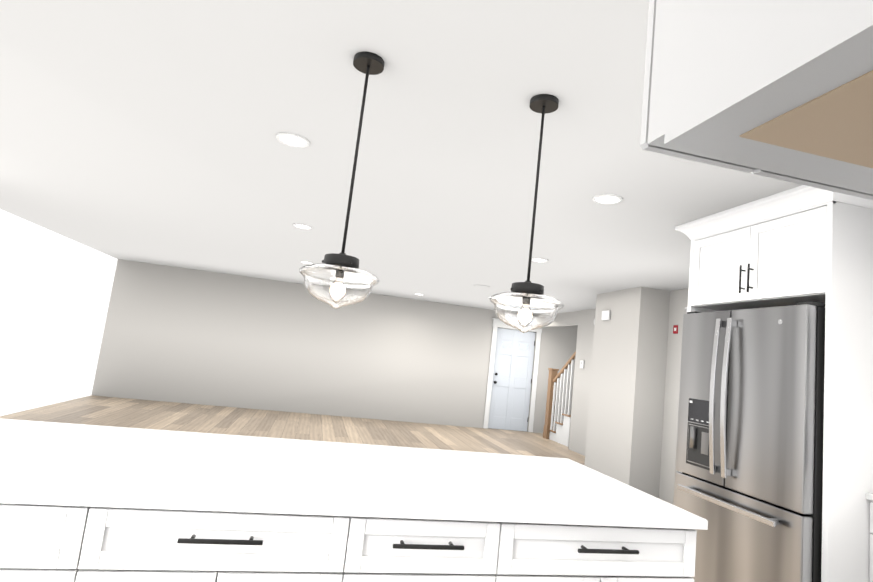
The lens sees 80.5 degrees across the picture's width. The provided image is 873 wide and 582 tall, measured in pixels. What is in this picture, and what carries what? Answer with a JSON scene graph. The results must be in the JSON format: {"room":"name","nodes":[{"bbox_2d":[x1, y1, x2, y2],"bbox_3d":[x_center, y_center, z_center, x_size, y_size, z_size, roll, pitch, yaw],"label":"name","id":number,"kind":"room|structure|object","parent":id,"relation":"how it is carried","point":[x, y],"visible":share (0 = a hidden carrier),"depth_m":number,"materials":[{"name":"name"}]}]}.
{"room":"kitchen","nodes":[
{"label":"kitchen","id":0,"kind":"room"},
{"bbox_2d":[0,395,672,504],"bbox_3d":[-0.122,2.031,5.234,9.900,0.050,11.600,8,-7,-12],"label":"floor","id":1,"kind":"structure","parent":0,"point":[127,412],"depth_m":8.19,"materials":[{"name":"brown wood"}]},
{"bbox_2d":[0,499,699,581],"bbox_3d":[-0.460,1.066,1.707,2.406,0.884,0.901,8,-7,-12],"label":"kitchen island","id":2,"kind":"object","parent":1,"relation":"on","point":[86,503],"depth_m":1.37,"materials":[{"name":"white wood"}]},
{"bbox_2d":[0,419,707,529],"bbox_3d":[-0.435,0.616,1.792,2.478,0.030,0.948,8,-7,-12],"label":"island countertop","id":3,"kind":"structure","parent":2,"relation":"on","point":[77,463],"depth_m":1.63,"materials":[{"name":"white stone"}]},
{"bbox_2d":[543,351,575,446],"bbox_3d":[2.801,1.985,9.823,0.984,1.852,1.181,8,-7,-12],"label":"staircase","id":4,"kind":"structure","parent":1,"relation":"on","point":[558,432],"depth_m":9.83,"materials":[{"name":"white wood"}]},
{"bbox_2d":[674,302,824,581],"bbox_3d":[2.063,1.039,3.011,0.966,1.804,0.906,8,-7,-12],"label":"refrigerator","id":5,"kind":"object","parent":1,"relation":"on","point":[748,487],"visible":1,"depth_m":2.79,"materials":[{"name":"grey metal"}]},
{"bbox_2d":[866,493,872,569],"bbox_3d":[2.387,1.398,2.295,0.662,1.012,0.446,8,-7,-12],"label":"base cabinet","id":6,"kind":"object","parent":1,"relation":"on","point":[869,496],"depth_m":2.47,"materials":[{"name":"white wood"}]},
{"bbox_2d":[869,570,872,581],"bbox_3d":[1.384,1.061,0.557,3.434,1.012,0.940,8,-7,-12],"label":"countertop","id":7,"kind":"structure","parent":1,"relation":"on","point":[870,571],"depth_m":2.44,"materials":[{"name":"white"}]},
{"bbox_2d":[92,259,688,504],"bbox_3d":[-0.201,0.750,5.165,9.370,2.440,10.590,8,-7,-12],"label":"wall","id":8,"kind":"structure","parent":0,"point":[181,335],"depth_m":9.60,"materials":[{"name":"grey paint"}]},
{"bbox_2d":[483,318,541,431],"bbox_3d":[1.602,1.769,10.840,1.160,2.270,0.110,8,-7,-12],"label":"entry door","id":9,"kind":"structure","parent":8,"relation":"in","point":[509,382],"depth_m":10.84,"materials":[{"name":"white paint"}]},
{"bbox_2d":[580,360,583,368],"bbox_3d":[2.518,1.270,8.925,0.026,0.140,0.110,8,-7,-12],"label":"thermostat","id":10,"kind":"object","parent":8,"relation":"attached to","point":[582,364],"visible":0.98,"depth_m":8.90,"materials":[{"name":"white plastic"}]},
{"bbox_2d":[601,310,609,319],"bbox_3d":[2.254,0.322,6.859,0.035,0.130,0.170,8,-7,-12],"label":"panel","id":11,"kind":"object","parent":8,"relation":"attached to","point":[605,314],"visible":0.98,"depth_m":6.83,"materials":[{"name":"white plastic"}]},
{"bbox_2d":[673,325,677,333],"bbox_3d":[2.828,0.455,6.100,0.011,0.100,0.075,8,-7,-12],"label":"fire sign","id":12,"kind":"object","parent":8,"relation":"attached to","point":[675,329],"visible":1,"depth_m":6.09,"materials":[{"name":"red plastic"}]},
{"bbox_2d":[640,0,872,255],"bbox_3d":[0.542,-0.493,0.204,0.759,0.960,0.328,8,-7,-12],"label":"upper cabinet","id":13,"kind":"object","parent":8,"relation":"attached to","point":[779,89],"depth_m":0.19,"materials":[{"name":"white wood"}]},
{"bbox_2d":[688,220,872,315],"bbox_3d":[2.184,-0.183,3.169,0.620,0.575,0.965,8,-7,-12],"label":"upper cabinet","id":14,"kind":"object","parent":8,"relation":"attached to","point":[731,269],"depth_m":2.96,"materials":[{"name":"white wood"}]},
{"bbox_2d":[0,0,800,313],"bbox_3d":[0.154,-0.423,5.549,9.900,0.050,11.600,8,-7,-12],"label":"ceiling","id":15,"kind":"structure","parent":0,"point":[142,130],"depth_m":2.85,"materials":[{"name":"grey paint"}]},
{"bbox_2d":[276,133,309,147],"bbox_3d":[-0.804,-0.843,2.890,0.186,0.008,0.186,8,-7,-12],"label":"recessed light","id":16,"kind":"object","parent":15,"relation":"in","point":[293,140],"visible":1,"depth_m":2.88,"materials":[{"name":"white plastic"}]},
{"bbox_2d":[293,224,311,229],"bbox_3d":[-1.304,-0.625,5.022,0.186,0.008,0.186,8,-7,-12],"label":"recessed light","id":17,"kind":"object","parent":15,"relation":"in","point":[303,226],"visible":0.98,"depth_m":5.01,"materials":[{"name":"white plastic"}]},
{"bbox_2d":[299,51,383,308],"bbox_3d":[-0.317,-0.417,1.950,0.295,0.978,0.295,8,-7,-12],"label":"pendant light","id":18,"kind":"object","parent":15,"relation":"hanging from","point":[337,281],"visible":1,"depth_m":1.84,"materials":[{"name":"black"}]},
{"bbox_2d":[474,285,488,287],"bbox_3d":[0.671,-0.068,7.638,0.234,0.006,0.234,8,-7,-12],"label":"ceiling speaker","id":19,"kind":"object","parent":15,"relation":"attached to","point":[482,286],"visible":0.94,"depth_m":7.61,"materials":[{"name":"grey paint"}]},
{"bbox_2d":[489,94,563,332],"bbox_3d":[0.399,-0.316,2.107,0.295,0.978,0.295,8,-7,-12],"label":"pendant light","id":20,"kind":"object","parent":15,"relation":"hanging from","point":[527,305],"visible":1,"depth_m":1.99,"materials":[{"name":"black"}]},
{"bbox_2d":[531,258,547,261],"bbox_3d":[1.064,-0.318,5.338,0.186,0.008,0.186,8,-7,-12],"label":"recessed light","id":21,"kind":"object","parent":15,"relation":"in","point":[539,260],"visible":0.9,"depth_m":5.33,"materials":[{"name":"white plastic"}]},
{"bbox_2d":[592,194,622,203],"bbox_3d":[1.085,-0.580,3.275,0.186,0.008,0.186,8,-7,-12],"label":"recessed light","id":22,"kind":"object","parent":15,"relation":"in","point":[607,199],"visible":1,"depth_m":3.27,"materials":[{"name":"white plastic"}]},
{"bbox_2d":[670,156,695,162],"bbox_3d":[1.251,-0.664,2.483,0.234,0.006,0.234,8,-7,-12],"label":"ceiling speaker","id":23,"kind":"object","parent":15,"relation":"attached to","point":[681,159],"visible":0.19,"depth_m":2.57,"materials":[{"name":"grey paint"}]}
]}

